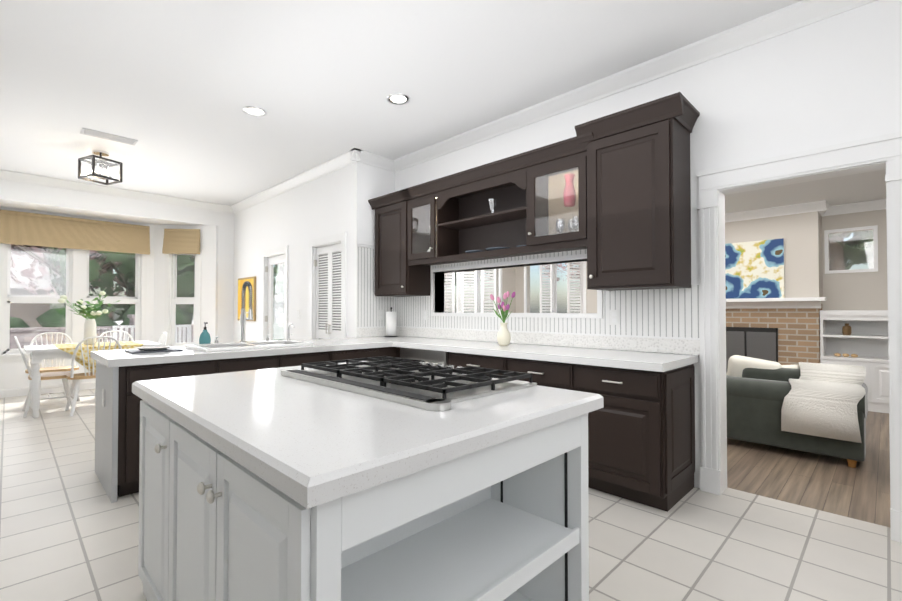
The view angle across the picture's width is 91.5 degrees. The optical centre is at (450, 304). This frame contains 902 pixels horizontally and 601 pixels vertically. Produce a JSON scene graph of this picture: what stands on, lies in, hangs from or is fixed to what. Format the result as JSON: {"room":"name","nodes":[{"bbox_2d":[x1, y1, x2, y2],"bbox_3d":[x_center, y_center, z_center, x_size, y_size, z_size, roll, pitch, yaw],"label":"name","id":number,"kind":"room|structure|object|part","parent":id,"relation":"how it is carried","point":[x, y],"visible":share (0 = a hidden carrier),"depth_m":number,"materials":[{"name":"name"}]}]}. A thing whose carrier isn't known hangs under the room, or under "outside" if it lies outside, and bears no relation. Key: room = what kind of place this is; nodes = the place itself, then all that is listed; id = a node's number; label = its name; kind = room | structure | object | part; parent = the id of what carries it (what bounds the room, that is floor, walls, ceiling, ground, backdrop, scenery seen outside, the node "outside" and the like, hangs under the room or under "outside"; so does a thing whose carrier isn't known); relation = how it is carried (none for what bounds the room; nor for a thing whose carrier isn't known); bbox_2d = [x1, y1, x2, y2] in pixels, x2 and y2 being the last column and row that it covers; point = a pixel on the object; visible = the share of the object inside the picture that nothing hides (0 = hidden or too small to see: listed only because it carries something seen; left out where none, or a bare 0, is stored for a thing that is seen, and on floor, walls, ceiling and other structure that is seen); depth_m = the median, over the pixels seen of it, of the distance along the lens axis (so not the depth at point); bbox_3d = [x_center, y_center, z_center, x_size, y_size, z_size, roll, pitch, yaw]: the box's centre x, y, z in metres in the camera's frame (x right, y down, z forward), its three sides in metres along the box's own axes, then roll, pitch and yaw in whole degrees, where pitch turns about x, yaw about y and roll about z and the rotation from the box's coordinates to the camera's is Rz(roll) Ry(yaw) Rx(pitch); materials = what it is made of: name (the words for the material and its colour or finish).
{"room":"kitchen","nodes":[
{"label":"kitchen","id":0,"kind":"room"},
{"bbox_2d":[0,0,801,205],"bbox_3d":[-1.529,-1.851,1.728,12.170,0.100,6.770,-1,-1,45],"label":"ceiling","id":1,"kind":"structure","parent":0,"point":[174,88],"depth_m":3.36,"materials":[{"name":"white paint"}]},
{"bbox_2d":[78,150,122,184],"bbox_3d":[-4.038,-1.589,5.067,0.300,0.330,0.300,0,-1,25],"label":"ceiling light","id":2,"kind":"object","parent":1,"relation":"hanging from","point":[94,162],"visible":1,"depth_m":5.04,"materials":[{"name":"brown metal"}]},
{"bbox_2d":[80,128,137,145],"bbox_3d":[-3.587,-1.754,4.622,0.190,0.012,0.460,-1,-1,45],"label":"ceiling vent","id":3,"kind":"object","parent":1,"relation":"in","point":[103,135],"visible":0.98,"depth_m":4.60,"materials":[{"name":"grey metal"}]},
{"bbox_2d":[243,106,265,116],"bbox_3d":[-1.800,-1.766,4.031,0.200,0.006,0.200,-1,-1,45],"label":"recessed light","id":4,"kind":"object","parent":1,"relation":"in","point":[254,111],"visible":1,"depth_m":4.03,"materials":[{"name":"silver metal"}]},
{"bbox_2d":[387,93,409,104],"bbox_3d":[-0.455,-1.769,3.796,0.200,0.006,0.200,-1,-1,45],"label":"recessed light","id":5,"kind":"object","parent":1,"relation":"in","point":[398,99],"visible":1,"depth_m":3.79,"materials":[{"name":"silver metal"}]},
{"bbox_2d":[0,389,901,600],"bbox_3d":[-1.696,1.302,1.933,12.520,0.100,6.650,-1,-1,45],"label":"floor","id":6,"kind":"structure","parent":0,"point":[69,530],"depth_m":2.33,"materials":[{"name":"white tile"}]},
{"bbox_2d":[14,336,74,417],"bbox_3d":[-4.919,0.841,5.322,0.538,0.924,0.533,-1,-1,45],"label":"chair","id":7,"kind":"object","parent":6,"relation":"on","point":[51,375],"visible":0.79,"depth_m":5.28,"materials":[{"name":"white paint"}]},
{"bbox_2d":[25,332,79,400],"bbox_3d":[-5.388,0.850,5.950,0.533,0.924,0.538,-1,-1,45],"label":"chair","id":8,"kind":"object","parent":6,"relation":"on","point":[54,369],"visible":0.56,"depth_m":6.00,"materials":[{"name":"white paint"}]},
{"bbox_2d":[24,341,161,417],"bbox_3d":[-4.585,0.912,5.659,0.894,0.785,1.300,-1,-1,45],"label":"dining table","id":9,"kind":"object","parent":6,"relation":"on","point":[38,353],"visible":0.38,"depth_m":5.19,"materials":[{"name":"white paint"}]},
{"bbox_2d":[58,288,119,344],"bbox_3d":[-4.657,0.157,5.695,0.640,0.726,0.652,-1,-1,45],"label":"vase","id":10,"kind":"object","parent":9,"relation":"on","point":[89,327],"visible":0.96,"depth_m":5.60,"materials":[{"name":"white ceramic"}]},
{"bbox_2d":[65,336,121,415],"bbox_3d":[-4.340,0.842,5.374,0.533,0.924,0.538,-1,-1,45],"label":"chair","id":11,"kind":"object","parent":6,"relation":"on","point":[75,378],"visible":0.65,"depth_m":5.19,"materials":[{"name":"white paint"}]},
{"bbox_2d":[94,330,133,393],"bbox_3d":[-4.888,0.857,6.454,0.533,0.924,0.537,-1,-1,45],"label":"chair","id":12,"kind":"object","parent":6,"relation":"on","point":[119,331],"visible":0.25,"depth_m":6.63,"materials":[{"name":"white paint"}]},
{"bbox_2d":[90,281,393,502],"bbox_3d":[-1.669,0.540,3.842,0.833,1.477,2.220,-1,-1,45],"label":"countertop","id":13,"kind":"structure","parent":6,"relation":"on","point":[117,424],"depth_m":3.12,"materials":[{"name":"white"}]},
{"bbox_2d":[102,389,104,406],"bbox_3d":[-2.400,0.648,3.036,0.070,0.115,0.009,-1,-1,45],"label":"outlet","id":14,"kind":"object","parent":13,"relation":"attached to","point":[103,397],"visible":1,"depth_m":3.02,"materials":[{"name":"white plastic"}]},
{"bbox_2d":[125,346,182,353],"bbox_3d":[-2.257,0.341,3.342,0.280,0.030,0.320,-1,-1,45],"label":"tray","id":15,"kind":"object","parent":13,"relation":"on","point":[148,349],"visible":1,"depth_m":3.28,"materials":[{"name":"grey ceramic"}]},
{"bbox_2d":[157,332,167,345],"bbox_3d":[-4.222,0.851,6.025,0.538,0.924,0.533,-1,-1,45],"label":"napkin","id":16,"kind":"object","parent":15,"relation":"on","point":[162,339],"visible":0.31,"depth_m":6.16,"materials":[{"name":"white fabric"}]},
{"bbox_2d":[199,322,210,343],"bbox_3d":[-2.131,0.261,3.810,0.090,0.204,0.090,-1,-1,45],"label":"soap dispenser","id":17,"kind":"object","parent":13,"relation":"on","point":[205,338],"visible":0.9,"depth_m":3.78,"materials":[{"name":"teal glass"}]},
{"bbox_2d":[132,392,588,600],"bbox_3d":[-0.431,0.817,1.753,1.520,0.865,1.158,-1,-1,45],"label":"kitchen island","id":18,"kind":"object","parent":6,"relation":"on","point":[510,521],"depth_m":1.35,"materials":[{"name":"white paint"}]},
{"bbox_2d":[132,360,603,511],"bbox_3d":[-0.416,0.360,1.775,1.600,0.050,1.170,-1,-1,45],"label":"island countertop","id":19,"kind":"structure","parent":18,"relation":"on","point":[327,433],"depth_m":1.31,"materials":[{"name":"white stone"}]},
{"bbox_3d":[-0.208,0.311,1.936,1.090,0.050,0.620,-1,-1,45],"label":"cooktop gas burner","id":20,"kind":"part","parent":19,"relation":"part of","materials":[{"name":"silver metal"}]},
{"bbox_2d":[390,336,697,511],"bbox_3d":[0.262,0.824,3.975,3.385,0.914,0.695,-1,-1,45],"label":"base cabinet","id":21,"kind":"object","parent":6,"relation":"on","point":[641,436],"depth_m":2.85,"materials":[{"name":"black wood"}]},
{"bbox_2d":[385,307,397,336],"bbox_3d":[-0.701,0.209,5.153,0.150,0.346,0.150,-1,-1,45],"label":"paper towel holder","id":22,"kind":"object","parent":21,"relation":"on","point":[391,316],"visible":1,"depth_m":5.10,"materials":[{"name":"white paper"}]},
{"bbox_2d":[490,291,514,345],"bbox_3d":[0.468,0.124,3.868,0.258,0.480,0.201,-1,-1,45],"label":"vase","id":23,"kind":"object","parent":21,"relation":"on","point":[503,337],"visible":1,"depth_m":3.82,"materials":[{"name":"beige ceramic"}]},
{"bbox_2d":[0,0,901,487],"bbox_3d":[-0.189,-0.251,3.489,12.780,3.050,11.190,-1,-1,45],"label":"wall","id":24,"kind":"structure","parent":0,"point":[834,80],"depth_m":5.11,"materials":[{"name":"white paint"}]},
{"bbox_2d":[0,381,95,397],"bbox_3d":[0.263,1.224,4.017,15.691,0.115,5.538,0,-1,16],"label":"baseboard","id":25,"kind":"structure","parent":24,"relation":"attached to","point":[13,392],"depth_m":6.45,"materials":[{"name":"white wood"}]},
{"bbox_2d":[2,244,141,354],"bbox_3d":[-5.765,-0.104,6.788,0.131,1.652,1.622,-1,-1,45],"label":"bay window","id":26,"kind":"structure","parent":24,"relation":"in","point":[76,279],"depth_m":6.71,"materials":[{"name":"white"}]},
{"bbox_2d":[0,243,146,361],"bbox_3d":[-5.710,-0.090,6.733,0.050,1.820,1.820,-1,-1,45],"label":"window frame","id":27,"kind":"structure","parent":24,"relation":"attached to","point":[12,357],"depth_m":6.60,"materials":[{"name":"white wood"}]},
{"bbox_2d":[0,209,149,254],"bbox_3d":[-5.689,-1.075,6.712,0.085,0.470,1.828,-1,-1,45],"label":"blind","id":28,"kind":"object","parent":24,"relation":"attached to","point":[27,228],"visible":1,"depth_m":6.65,"materials":[{"name":"fabric"}]},
{"bbox_2d":[0,169,235,213],"bbox_3d":[-5.883,-1.687,5.702,0.088,0.115,5.860,-1,-1,45],"label":"crown molding","id":29,"kind":"structure","parent":24,"relation":"attached to","point":[7,175],"depth_m":6.50,"materials":[{"name":"white"}]},
{"bbox_2d":[162,229,199,253],"bbox_3d":[-4.551,-1.060,7.431,0.573,0.420,0.085,0,-1,-4],"label":"blind","id":30,"kind":"object","parent":24,"relation":"attached to","point":[181,241],"visible":1,"depth_m":7.41,"materials":[{"name":"fabric"}]},
{"bbox_2d":[169,254,196,346],"bbox_3d":[-4.560,-0.094,7.542,0.457,1.652,0.118,0,-1,-4],"label":"bay window","id":31,"kind":"structure","parent":24,"relation":"in","point":[174,299],"depth_m":7.52,"materials":[{"name":"white wood"}]},
{"bbox_2d":[164,246,201,345],"bbox_3d":[-4.554,-0.080,7.457,0.448,1.820,0.505,-1,-1,45],"label":"window frame","id":32,"kind":"structure","parent":24,"relation":"attached to","point":[167,256],"depth_m":7.47,"materials":[{"name":"white wood"}]},
{"bbox_2d":[238,276,255,320],"bbox_3d":[-3.410,-0.082,7.325,0.720,0.720,0.033,-1,-1,45],"label":"picture","id":33,"kind":"object","parent":24,"relation":"attached to","point":[251,280],"visible":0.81,"depth_m":7.25,"materials":[{"name":"yellow wood"}]},
{"bbox_2d":[265,255,284,340],"bbox_3d":[-2.619,0.293,6.609,0.706,2.040,0.098,-1,-1,45],"label":"door","id":34,"kind":"structure","parent":24,"relation":"in","point":[272,262],"depth_m":6.79,"materials":[{"name":"white wood"}]},
{"bbox_2d":[261,245,288,340],"bbox_3d":[-2.604,0.243,6.620,0.900,2.150,0.141,-1,-1,45],"label":"door frame","id":35,"kind":"structure","parent":24,"relation":"attached to","point":[284,250],"depth_m":6.83,"materials":[{"name":"white wood"}]},
{"bbox_2d":[228,148,363,212],"bbox_3d":[-2.427,-1.678,6.338,3.878,0.115,0.088,-1,-1,45],"label":"crown molding","id":36,"kind":"structure","parent":24,"relation":"attached to","point":[354,155],"depth_m":5.86,"materials":[{"name":"white paint"}]},
{"bbox_2d":[314,243,340,338],"bbox_3d":[-1.528,0.277,5.525,0.690,2.039,0.071,-1,-1,45],"label":"louvered bifold door","id":37,"kind":"structure","parent":24,"relation":"in","point":[327,262],"depth_m":5.55,"materials":[{"name":"white wood"}]},
{"bbox_2d":[308,232,346,339],"bbox_3d":[-1.515,0.228,5.539,0.890,2.150,0.141,-1,-1,45],"label":"door frame","id":38,"kind":"structure","parent":24,"relation":"attached to","point":[341,238],"depth_m":5.59,"materials":[{"name":"white wood"}]},
{"bbox_2d":[355,240,374,248],"bbox_3d":[-0.884,-0.694,5.228,0.032,0.075,0.570,-1,-1,45],"label":"molding","id":39,"kind":"structure","parent":24,"relation":"attached to","point":[359,243],"depth_m":5.10,"materials":[{"name":"white wood"}]},
{"bbox_2d":[364,151,391,170],"bbox_3d":[-0.889,-1.694,5.198,0.088,0.115,0.420,-1,-1,45],"label":"crown molding","id":40,"kind":"structure","parent":24,"relation":"attached to","point":[371,159],"depth_m":5.21,"materials":[{"name":"white"}]},
{"bbox_2d":[372,188,435,296],"bbox_3d":[-0.542,-0.659,5.031,0.675,1.130,0.343,-1,-1,45],"label":"upper cabinet","id":41,"kind":"object","parent":24,"relation":"attached to","point":[404,237],"depth_m":4.83,"materials":[{"name":"black wood"}]},
{"bbox_2d":[465,250,481,252],"bbox_3d":[0.236,-0.493,4.275,0.200,0.035,0.200,-1,-1,45],"label":"bowl","id":42,"kind":"object","parent":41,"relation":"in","point":[470,251],"visible":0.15,"depth_m":4.19,"materials":[{"name":"blue"}]},
{"bbox_2d":[488,199,497,212],"bbox_3d":[0.392,-0.893,4.126,0.095,0.170,0.100,-1,-1,45],"label":"crystal vase","id":43,"kind":"object","parent":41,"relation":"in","point":[493,204],"visible":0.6,"depth_m":4.11,"materials":[{"name":"clear glass"}]},
{"bbox_2d":[444,268,501,312],"label":"window shutters","id":44,"kind":"object","parent":24,"relation":"attached to","point":[474,285],"depth_m":8.38,"materials":[{"name":"white wood"}]},
{"bbox_2d":[431,254,602,317],"bbox_3d":[0.550,-0.140,4.289,2.020,0.530,0.178,-1,-1,45],"label":"window frame","id":45,"kind":"structure","parent":24,"relation":"attached to","point":[532,262],"depth_m":4.19,"materials":[{"name":"white wood"}]},
{"bbox_2d":[357,247,699,354],"bbox_3d":[0.320,-0.153,4.039,3.405,1.040,0.550,-1,-1,45],"label":"backsplash","id":46,"kind":"structure","parent":24,"relation":"attached to","point":[661,320],"depth_m":3.75,"materials":[{"name":"tile"}]},
{"bbox_2d":[378,310,383,319],"bbox_3d":[-0.839,0.129,5.263,0.009,0.118,0.075,-1,-1,45],"label":"outlet","id":47,"kind":"object","parent":46,"relation":"attached to","point":[380,314],"visible":1,"depth_m":5.26,"materials":[{"name":"white plastic"}]},
{"bbox_2d":[423,310,427,319],"bbox_3d":[-0.294,0.126,5.011,0.075,0.118,0.009,-1,-1,45],"label":"outlet","id":48,"kind":"object","parent":46,"relation":"attached to","point":[425,314],"visible":1,"depth_m":5.00,"materials":[{"name":"white plastic"}]},
{"bbox_2d":[610,310,619,324],"bbox_3d":[1.282,0.103,3.447,0.075,0.118,0.009,-1,-1,45],"label":"outlet","id":49,"kind":"object","parent":46,"relation":"attached to","point":[614,318],"visible":1,"depth_m":3.44,"materials":[{"name":"white plastic"}]},
{"bbox_2d":[524,261,585,312],"label":"window shutters","id":50,"kind":"object","parent":24,"relation":"attached to","point":[553,278],"depth_m":8.78,"materials":[{"name":"white wood"}]},
{"bbox_2d":[572,96,691,290],"bbox_3d":[1.307,-0.715,3.179,0.670,1.210,0.368,-1,-1,45],"label":"upper cabinet","id":51,"kind":"object","parent":24,"relation":"attached to","point":[629,168],"depth_m":3.00,"materials":[{"name":"black wood"}]},
{"bbox_2d":[486,247,508,250],"bbox_3d":[0.442,-0.494,4.057,0.250,0.030,0.250,-1,-1,45],"label":"bowl","id":52,"kind":"object","parent":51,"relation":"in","point":[493,248],"visible":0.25,"depth_m":3.96,"materials":[{"name":"blue"}]},
{"bbox_2d":[563,174,575,206],"bbox_3d":[0.960,-0.919,3.563,0.097,0.250,0.100,-1,-1,45],"label":"glass vase","id":53,"kind":"object","parent":51,"relation":"in","point":[569,180],"depth_m":3.53,"materials":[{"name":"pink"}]},
{"bbox_2d":[392,0,877,171],"bbox_3d":[2.113,-1.731,2.607,8.000,0.115,0.088,-1,-1,45],"label":"crown molding","id":54,"kind":"structure","parent":24,"relation":"attached to","point":[794,16],"depth_m":3.21,"materials":[{"name":"white"}]},
{"bbox_2d":[725,238,784,298],"bbox_3d":[4.011,-0.476,6.362,1.300,0.800,0.031,-1,-1,45],"label":"picture","id":55,"kind":"object","parent":24,"relation":"attached to","point":[754,269],"visible":0.48,"depth_m":6.12,"materials":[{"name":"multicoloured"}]},
{"bbox_2d":[725,200,827,222],"bbox_3d":[4.006,-1.248,6.358,2.171,0.115,0.088,-1,-1,45],"label":"crown molding","id":56,"kind":"structure","parent":24,"relation":"attached to","point":[820,206],"depth_m":5.94,"materials":[{"name":"white wood"}]},
{"bbox_2d":[697,131,901,542],"bbox_3d":[2.129,0.176,2.710,1.050,2.175,0.190,-1,-1,45],"label":"door frame","id":57,"kind":"structure","parent":24,"relation":"attached to","point":[842,159],"depth_m":2.78,"materials":[{"name":"white wood"}]},
{"bbox_2d":[819,204,831,215],"bbox_3d":[4.914,-1.256,5.793,0.088,0.115,0.330,-1,-1,45],"label":"crown molding","id":58,"kind":"structure","parent":24,"relation":"attached to","point":[829,213],"depth_m":5.92,"materials":[{"name":"white wood"}]},
{"bbox_2d":[824,225,877,273],"bbox_3d":[5.279,-0.708,5.811,0.520,0.590,0.071,-1,-1,45],"label":"living room window","id":59,"kind":"structure","parent":24,"relation":"in","point":[874,245],"depth_m":5.79,"materials":[{"name":"white"}]},
{"bbox_2d":[832,199,885,214],"bbox_3d":[6.560,-1.275,4.457,4.305,0.115,0.088,-1,-1,45],"label":"crown molding","id":60,"kind":"structure","parent":24,"relation":"attached to","point":[873,205],"depth_m":5.70,"materials":[{"name":"white wood"}]},
{"bbox_2d":[556,216,578,233],"bbox_3d":[0.953,-0.587,3.565,0.340,0.202,0.200,-1,-1,45],"label":"glass","id":61,"kind":"object","parent":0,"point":[562,223],"depth_m":3.56,"materials":[{"name":"clear glass"}]},
{"bbox_2d":[725,169,885,213],"bbox_3d":[3.292,-1.377,4.819,9.690,0.100,4.420,-1,-1,45],"label":"ceiling","id":62,"kind":"structure","parent":0,"point":[859,187],"depth_m":5.25,"materials":[{"name":"white paint"}]},
{"bbox_2d":[727,411,890,527],"bbox_3d":[3.285,1.343,4.788,9.470,0.100,4.420,-1,-1,45],"label":"floor","id":63,"kind":"structure","parent":0,"point":[839,486],"depth_m":3.24,"materials":[{"name":"brown wood"}]},
{"bbox_2d":[726,297,825,374],"bbox_3d":[4.043,0.620,6.367,2.135,1.390,0.876,-1,-1,45],"label":"fireplace","id":64,"kind":"object","parent":63,"relation":"on","point":[783,331],"visible":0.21,"depth_m":5.97,"materials":[{"name":"brown brick"}]},
{"bbox_2d":[726,355,867,467],"bbox_3d":[3.068,0.883,4.011,1.064,0.797,0.918,-1,-1,45],"label":"loveseat","id":65,"kind":"object","parent":63,"relation":"on","point":[820,408],"visible":0.85,"depth_m":3.64,"materials":[{"name":"fabric"}]},
{"bbox_2d":[727,355,781,376],"bbox_3d":[2.832,0.683,4.120,0.420,0.360,0.140,10,18,43],"label":"pillow","id":66,"kind":"object","parent":65,"relation":"on","point":[738,366],"depth_m":4.07,"materials":[{"name":"beige fabric"}]},
{"bbox_2d":[742,368,799,381],"bbox_3d":[2.981,0.700,3.929,0.640,0.260,0.160,-1,-1,45],"label":"cushion","id":67,"kind":"object","parent":65,"relation":"on","point":[778,374],"depth_m":3.93,"materials":[{"name":"fabric"}]},
{"bbox_2d":[782,364,799,368],"bbox_3d":[3.016,0.712,4.035,0.130,0.300,0.400,-24,6,-43],"label":"pillow","id":68,"kind":"object","parent":65,"relation":"on","point":[794,366],"depth_m":3.91,"materials":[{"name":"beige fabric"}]},
{"bbox_2d":[781,362,865,442],"bbox_3d":[3.103,0.782,3.658,0.516,0.548,0.464,-1,-1,45],"label":"knit throw","id":69,"kind":"object","parent":65,"relation":"on","point":[819,400],"depth_m":3.53,"materials":[{"name":"white fabric"}]},
{"bbox_2d":[820,310,888,412],"bbox_3d":[5.232,0.690,5.489,0.921,1.225,0.446,-1,-1,45],"label":"cabinet","id":70,"kind":"object","parent":63,"relation":"on","point":[866,341],"visible":0.6,"depth_m":5.55,"materials":[{"name":"white wood"}]},
{"bbox_2d":[834,353,857,356],"bbox_3d":[4.990,0.646,5.557,0.230,0.044,0.060,-1,-1,45],"label":"wood knot","id":71,"kind":"object","parent":70,"relation":"in","point":[846,355],"visible":1,"depth_m":5.54,"materials":[{"name":"brown wood"}]},
{"bbox_2d":[842,323,851,334],"bbox_3d":[5.032,0.318,5.590,0.088,0.150,0.090,-1,-1,45],"label":"bottle vase","id":72,"kind":"object","parent":70,"relation":"in","point":[846,329],"visible":1,"depth_m":5.56,"materials":[{"name":"brown ceramic"}]},
{"label":"outside","id":73,"kind":"structure","parent":0,"visible":0},
{"bbox_2d":[115,319,283,324],"bbox_3d":[-7.793,1.446,12.456,100.000,0.030,80.000,-1,-1,45],"label":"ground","id":74,"kind":"structure","parent":73,"point":[278,320],"depth_m":49.45,"materials":[{"name":"grey"}]},
{"bbox_2d":[10,255,61,327],"bbox_3d":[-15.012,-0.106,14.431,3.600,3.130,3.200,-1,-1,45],"label":"neighbouring house","id":75,"kind":"structure","parent":74,"relation":"on","point":[26,316],"depth_m":14.04,"materials":[{"name":"grey"}]},
{"bbox_2d":[112,325,134,341],"bbox_3d":[-6.435,0.903,8.720,0.488,0.950,0.448,1,-1,-36],"label":"patio chair","id":76,"kind":"object","parent":74,"relation":"on","point":[132,330],"depth_m":8.84,"materials":[{"name":"white paint"}]},
{"bbox_2d":[9,314,273,348],"bbox_3d":[-7.533,0.808,9.390,0.580,1.160,24.000,-1,-1,45],"label":"railing","id":77,"kind":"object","parent":74,"relation":"on","point":[24,341],"depth_m":8.72,"materials":[{"name":"white wood"}]},
{"bbox_2d":[175,325,190,341],"bbox_3d":[-5.482,0.909,9.113,0.448,0.950,0.488,0,-1,24],"label":"patio chair","id":78,"kind":"object","parent":74,"relation":"on","point":[179,331],"depth_m":9.27,"materials":[{"name":"white paint"}]},
{"bbox_2d":[10,230,873,339],"bbox_3d":[-7.068,-4.995,11.580,42.156,12.964,31.514,-1,-1,45],"label":"trees","id":79,"kind":"object","parent":74,"relation":"on","point":[278,267],"depth_m":11.43,"materials":[{"name":"green plant"}]}
]}

